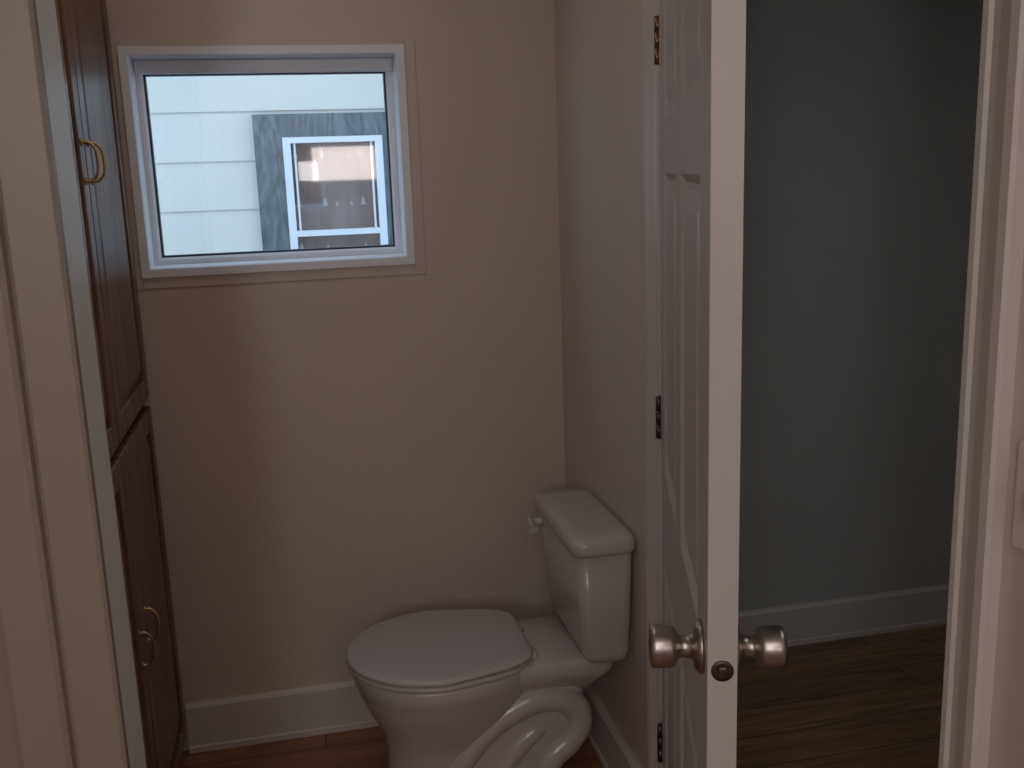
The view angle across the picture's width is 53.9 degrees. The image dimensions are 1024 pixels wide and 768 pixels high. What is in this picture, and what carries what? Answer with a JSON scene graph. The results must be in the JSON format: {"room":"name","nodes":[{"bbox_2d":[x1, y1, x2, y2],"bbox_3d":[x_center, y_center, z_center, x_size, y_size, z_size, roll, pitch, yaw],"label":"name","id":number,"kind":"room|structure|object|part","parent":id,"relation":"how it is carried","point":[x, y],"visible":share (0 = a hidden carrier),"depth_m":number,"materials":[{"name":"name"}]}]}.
{"room":"bathroom","nodes":[
{"label":"bathroom","id":0,"kind":"room"},
{"bbox_2d":[0,645,18,767],"bbox_3d":[-1.145,0.140,1.324,1.095,2.420,0.120,-5,12,-12],"label":"wall partition","id":1,"kind":"structure","parent":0,"point":[8,754],"depth_m":1.43,"materials":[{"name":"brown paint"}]},
{"bbox_2d":[0,0,129,767],"bbox_3d":[-0.637,0.249,1.382,0.141,2.150,0.034,-5,12,-12],"label":"trim","id":2,"kind":"structure","parent":1,"relation":"attached to","point":[57,642],"depth_m":1.35,"materials":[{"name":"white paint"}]},
{"bbox_2d":[35,0,146,767],"bbox_3d":[-0.596,0.229,1.471,0.022,2.150,0.126,-5,12,-12],"label":"trim","id":3,"kind":"structure","parent":1,"relation":"attached to","point":[46,9],"depth_m":1.42,"materials":[{"name":"white paint"}]},
{"bbox_2d":[290,141,379,248],"bbox_3d":[-0.945,-1.015,5.416,0.440,0.590,0.009,-5,12,-12],"label":"window","id":4,"kind":"structure","parent":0,"point":[343,179],"depth_m":5.41,"materials":[{"name":"clear glass"}]},
{"bbox_2d":[106,0,565,750],"bbox_3d":[-0.818,-0.167,2.738,2.167,2.420,0.160,-5,12,-12],"label":"wall","id":5,"kind":"structure","parent":0,"point":[337,459],"depth_m":2.79,"materials":[{"name":"beige paint"}]},
{"bbox_2d":[133,58,391,74],"bbox_3d":[-0.642,-0.830,2.636,0.653,0.034,0.055,-5,12,-12],"label":"window blind","id":6,"kind":"object","parent":5,"relation":"attached to","point":[305,65],"visible":0.8,"depth_m":2.61,"materials":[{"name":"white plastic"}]},
{"bbox_2d":[117,44,414,277],"bbox_3d":[-0.632,-0.592,2.677,0.705,0.569,0.154,-5,12,-12],"label":"frame","id":7,"kind":"object","parent":5,"relation":"attached to","point":[126,55],"visible":0.83,"depth_m":2.60,"materials":[{"name":"white plastic"}]},
{"bbox_2d":[110,40,425,289],"bbox_3d":[-0.618,-0.570,2.616,0.765,0.611,0.005,-5,12,-12],"label":"trim","id":8,"kind":"structure","parent":5,"relation":"attached to","point":[419,267],"depth_m":2.65,"materials":[{"name":"beige paint"}]},
{"bbox_2d":[135,71,401,264],"bbox_3d":[-0.635,-0.595,2.691,0.653,0.517,0.045,-5,12,-12],"label":"window","id":9,"kind":"structure","parent":5,"relation":"in","point":[158,259],"depth_m":2.70,"materials":[{"name":"white plastic"}]},
{"bbox_2d":[143,72,394,257],"bbox_3d":[-0.635,-0.588,2.693,0.617,0.467,0.023,-5,12,-12],"label":"gasket","id":10,"kind":"object","parent":9,"relation":"attached to","point":[329,73],"visible":0.91,"depth_m":2.68,"materials":[{"name":"grey rubber"}]},
{"bbox_2d":[185,680,378,753],"bbox_3d":[-0.377,0.932,2.966,1.107,0.147,0.020,-5,12,-12],"label":"baseboard","id":11,"kind":"structure","parent":5,"relation":"attached to","point":[278,715],"depth_m":2.90,"materials":[{"name":"grey paint"}]},
{"bbox_2d":[180,624,946,767],"bbox_3d":[0.820,1.370,1.232,4.700,0.080,4.270,-5,12,-12],"label":"floor","id":12,"kind":"structure","parent":0,"point":[869,701],"depth_m":2.92,"materials":[{"name":"brown wood"}]},
{"bbox_2d":[55,0,185,767],"bbox_3d":[-1.078,0.030,2.081,0.547,2.320,1.040,-5,12,-12],"label":"linen cabinet","id":13,"kind":"object","parent":12,"relation":"on","point":[83,27],"visible":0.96,"depth_m":2.27,"materials":[{"name":"brown wood"}]},
{"bbox_3d":[-0.811,-0.429,1.789,0.009,1.130,0.373,-5,12,-12],"label":"door panel","id":14,"kind":"part","parent":13,"relation":"part of","materials":[{"name":"brown wood"}]},
{"bbox_3d":[-0.814,-0.428,1.789,0.019,1.240,0.483,-5,12,-12],"label":"door frame","id":15,"kind":"part","parent":13,"relation":"part of","materials":[{"name":"brown wood"}]},
{"bbox_3d":[-0.834,-0.441,1.999,0.032,0.084,0.008,-5,12,-12],"label":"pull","id":16,"kind":"part","parent":13,"relation":"part of","materials":[{"name":"gold metal"}]},
{"bbox_3d":[-0.850,-0.456,2.071,0.032,0.084,0.008,-5,12,-12],"label":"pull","id":17,"kind":"part","parent":13,"relation":"part of","materials":[{"name":"gold metal"}]},
{"bbox_3d":[-0.920,-0.525,2.267,0.009,1.130,0.398,-5,12,-12],"label":"door panel","id":18,"kind":"part","parent":13,"relation":"part of","materials":[{"name":"brown wood"}]},
{"bbox_3d":[-0.923,-0.525,2.266,0.019,1.240,0.508,-5,12,-12],"label":"door frame","id":19,"kind":"part","parent":13,"relation":"part of","materials":[{"name":"brown wood"}]},
{"bbox_3d":[-0.773,0.664,2.018,0.009,0.835,0.373,-5,12,-12],"label":"door panel","id":20,"kind":"part","parent":13,"relation":"part of","materials":[{"name":"brown wood"}]},
{"bbox_3d":[-0.776,0.665,2.018,0.019,0.945,0.483,-5,12,-12],"label":"door frame","id":21,"kind":"part","parent":13,"relation":"part of","materials":[{"name":"brown wood"}]},
{"bbox_3d":[-0.799,0.581,2.214,0.032,0.084,0.008,-5,12,-12],"label":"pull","id":22,"kind":"part","parent":13,"relation":"part of","materials":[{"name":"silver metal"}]},
{"bbox_3d":[-0.885,0.568,2.495,0.019,0.945,0.508,-5,12,-12],"label":"door frame","id":23,"kind":"part","parent":13,"relation":"part of","materials":[{"name":"brown wood"}]},
{"bbox_3d":[-0.820,0.548,2.301,0.032,0.084,0.008,-5,12,-12],"label":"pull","id":24,"kind":"part","parent":13,"relation":"part of","materials":[{"name":"gold metal"}]},
{"bbox_3d":[-0.882,0.568,2.496,0.009,0.835,0.398,-5,12,-12],"label":"door panel","id":25,"kind":"part","parent":13,"relation":"part of","materials":[{"name":"brown wood"}]},
{"bbox_2d":[346,487,634,767],"bbox_3d":[-0.071,0.704,2.546,0.683,0.749,0.412,-5,12,-12],"label":"toilet","id":26,"kind":"object","parent":12,"relation":"on","point":[459,688],"visible":1,"depth_m":2.45,"materials":[{"name":"grey ceramic"}]},
{"bbox_3d":[-0.156,0.875,2.561,0.470,0.409,0.376,-5,12,-12],"label":"bowl","id":27,"kind":"part","parent":26,"relation":"part of","materials":[{"name":"grey ceramic"}]},
{"bbox_3d":[-0.189,0.649,2.508,0.446,0.019,0.400,-5,12,-12],"label":"seat lid","id":28,"kind":"part","parent":26,"relation":"part of","materials":[{"name":"grey plastic"}]},
{"bbox_3d":[0.052,0.370,2.645,0.024,0.028,0.068,-3,12,-5],"label":"flush lever arm","id":29,"kind":"part","parent":26,"relation":"part of","materials":[{"name":"grey plastic"}]},
{"bbox_3d":[0.174,0.340,2.529,0.156,0.046,0.412,-5,12,-12],"label":"tank lid","id":30,"kind":"part","parent":26,"relation":"part of","materials":[{"name":"grey ceramic"}]},
{"bbox_3d":[0.183,0.501,2.563,0.139,0.293,0.386,-5,12,-12],"label":"tank","id":31,"kind":"part","parent":26,"relation":"part of","materials":[{"name":"grey ceramic"}]},
{"label":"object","id":32,"kind":"object","parent":12,"relation":"on","visible":0},
{"bbox_2d":[648,0,786,767],"bbox_3d":[0.289,0.214,1.648,0.170,2.023,0.908,-1,12,5],"label":"door","id":33,"kind":"structure","parent":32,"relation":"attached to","point":[685,132],"depth_m":1.19,"materials":[{"name":"grey paint"}]},
{"bbox_2d":[654,32,658,48],"bbox_3d":[0.279,-0.660,1.935,0.013,0.028,0.013,-1,12,5],"label":"hinge knuckle","id":34,"kind":"object","parent":33,"relation":"attached to","point":[656,34],"visible":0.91,"depth_m":1.93},
{"bbox_2d":[654,16,658,31],"bbox_3d":[0.278,-0.689,1.929,0.013,0.028,0.013,-1,12,5],"label":"hinge knuckle","id":35,"kind":"object","parent":33,"relation":"attached to","point":[656,18],"visible":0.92,"depth_m":1.92},
{"bbox_2d":[654,49,659,64],"bbox_3d":[0.280,-0.630,1.941,0.013,0.028,0.013,-1,12,5],"label":"hinge knuckle","id":36,"kind":"object","parent":33,"relation":"attached to","point":[656,51],"visible":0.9,"depth_m":1.94},
{"bbox_3d":[0.297,-0.659,1.927,0.031,0.090,0.002,-1,12,5],"label":"hinge","id":37,"kind":"part","parent":33,"relation":"part of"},
{"bbox_3d":[0.207,0.333,1.280,0.067,0.068,0.068,-1,12,5],"label":"knob","id":38,"kind":"part","parent":33,"relation":"part of","materials":[{"name":"silver metal"}]},
{"bbox_2d":[663,0,700,767],"bbox_3d":[0.288,0.153,1.636,0.036,1.670,0.675,-1,12,5],"label":"panels","id":39,"kind":"object","parent":33,"relation":"attached to","point":[690,9],"visible":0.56,"depth_m":1.52,"materials":[{"name":"grey paint"}]},
{"bbox_2d":[711,660,733,681],"bbox_3d":[0.253,0.345,1.213,0.027,0.027,0.002,-1,12,5],"label":"latch plate","id":40,"kind":"object","parent":33,"relation":"attached to","point":[714,670],"visible":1,"depth_m":1.21,"materials":[{"name":"metal"}]},
{"bbox_2d":[718,665,727,678],"bbox_3d":[0.253,0.346,1.211,0.012,0.016,0.009,-1,12,5],"label":"latch bolt","id":41,"kind":"object","parent":40,"relation":"in","point":[722,669],"depth_m":1.21,"materials":[{"name":"silver metal"}]},
{"bbox_3d":[0.252,0.307,1.207,0.035,2.023,0.002,-1,12,5],"label":"edge strip","id":42,"kind":"part","parent":33,"relation":"part of","materials":[{"name":"white wood"}]},
{"bbox_3d":[0.310,0.331,1.271,0.067,0.068,0.068,-1,12,5],"label":"knob","id":43,"kind":"part","parent":33,"relation":"part of","materials":[{"name":"silver metal"}]},
{"label":"hinge leaf","id":44,"kind":"object","parent":33,"relation":"attached to","visible":0},
{"bbox_2d":[656,396,659,410],"bbox_3d":[0.303,0.040,2.082,0.013,0.028,0.013,-1,12,5],"label":"hinge knuckle","id":45,"kind":"object","parent":44,"relation":"attached to","point":[657,397],"visible":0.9,"depth_m":2.08},
{"bbox_2d":[656,425,660,438],"bbox_3d":[0.305,0.099,2.094,0.013,0.028,0.013,-1,12,5],"label":"hinge knuckle","id":46,"kind":"object","parent":44,"relation":"attached to","point":[658,427],"visible":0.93,"depth_m":2.09},
{"bbox_2d":[656,410,660,424],"bbox_3d":[0.304,0.069,2.088,0.013,0.028,0.013,-1,12,5],"label":"hinge knuckle","id":47,"kind":"object","parent":44,"relation":"attached to","point":[657,412],"visible":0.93,"depth_m":2.08},
{"label":"hinge leaf","id":48,"kind":"object","parent":33,"relation":"attached to","visible":0},
{"bbox_2d":[657,723,661,737],"bbox_3d":[0.328,0.768,2.234,0.013,0.028,0.013,-1,12,5],"label":"hinge knuckle","id":49,"kind":"object","parent":48,"relation":"attached to","point":[659,727],"visible":0.93,"depth_m":2.23},
{"bbox_2d":[657,749,661,762],"bbox_3d":[0.330,0.827,2.247,0.013,0.028,0.013,-1,12,5],"label":"hinge knuckle","id":50,"kind":"object","parent":48,"relation":"attached to","point":[659,752],"visible":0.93,"depth_m":2.24},
{"bbox_2d":[657,737,661,749],"bbox_3d":[0.329,0.798,2.240,0.013,0.028,0.013,-1,12,5],"label":"hinge knuckle","id":51,"kind":"object","parent":48,"relation":"attached to","point":[659,740],"visible":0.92,"depth_m":2.23},
{"bbox_2d":[554,0,1023,767],"bbox_3d":[0.623,0.172,0.883,0.060,2.420,4.150,-5,12,-12],"label":"wall","id":52,"kind":"structure","parent":0,"point":[599,60],"depth_m":2.40,"materials":[{"name":"paint"}]},
{"bbox_2d":[583,686,640,767],"bbox_3d":[0.248,0.957,2.741,0.020,0.147,0.735,-5,12,-12],"label":"baseboard","id":53,"kind":"structure","parent":52,"relation":"attached to","point":[609,745],"depth_m":2.70,"materials":[{"name":"grey paint"}]},
{"bbox_2d":[642,0,661,767],"bbox_3d":[0.304,0.066,2.146,0.020,2.130,0.078,-5,12,-12],"label":"trim","id":54,"kind":"structure","parent":52,"relation":"attached to","point":[650,8],"depth_m":2.12,"materials":[{"name":"grey paint"}]},
{"bbox_2d":[938,0,1023,767],"bbox_3d":[0.528,0.264,1.166,0.020,2.130,0.072,-5,12,-12],"label":"trim","id":55,"kind":"structure","parent":52,"relation":"attached to","point":[996,239],"depth_m":1.10,"materials":[{"name":"grey paint"}]},
{"bbox_2d":[1011,440,1023,551],"bbox_3d":[0.544,0.124,1.048,0.018,0.120,0.070,-5,12,-12],"label":"light switch","id":56,"kind":"object","parent":52,"relation":"attached to","point":[1017,542],"visible":1,"depth_m":1.07,"materials":[{"name":"grey plastic"}]},
{"bbox_2d":[738,0,982,611],"bbox_3d":[1.402,-0.365,3.316,2.433,2.420,0.130,-5,12,-12],"label":"wall","id":57,"kind":"structure","parent":0,"point":[861,115],"depth_m":3.19,"materials":[{"name":"grey paint"}]},
{"bbox_2d":[738,584,948,646],"bbox_3d":[1.457,0.765,3.477,2.433,0.140,0.020,-5,12,-12],"label":"baseboard","id":58,"kind":"structure","parent":57,"relation":"attached to","point":[906,609],"depth_m":3.41,"materials":[{"name":"grey paint"}]},
{"bbox_3d":[-1.235,0.931,6.152,12.000,0.100,6.050,-5,12,-12],"label":"ground","id":59,"kind":"structure","parent":0,"visible":0},
{"bbox_2d":[146,74,384,254],"bbox_3d":[-1.216,-0.702,5.454,10.000,3.500,0.064,-5,12,-12],"label":"lap siding","id":60,"kind":"object","parent":59,"relation":"on","point":[202,129],"visible":0.14,"depth_m":5.26,"materials":[{"name":"paint"}]},
{"bbox_2d":[252,112,391,250],"bbox_3d":[-0.935,-0.980,5.417,0.825,0.920,0.050,-5,12,-12],"label":"window trim","id":61,"kind":"structure","parent":60,"relation":"attached to","point":[269,130],"depth_m":5.31,"materials":[{"name":"grey wood"}]},
{"bbox_2d":[282,135,387,248],"bbox_3d":[-0.942,-1.017,5.400,0.520,0.600,0.065,-5,12,-12],"label":"window frame","id":62,"kind":"structure","parent":61,"relation":"in","point":[382,229],"depth_m":5.37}
]}

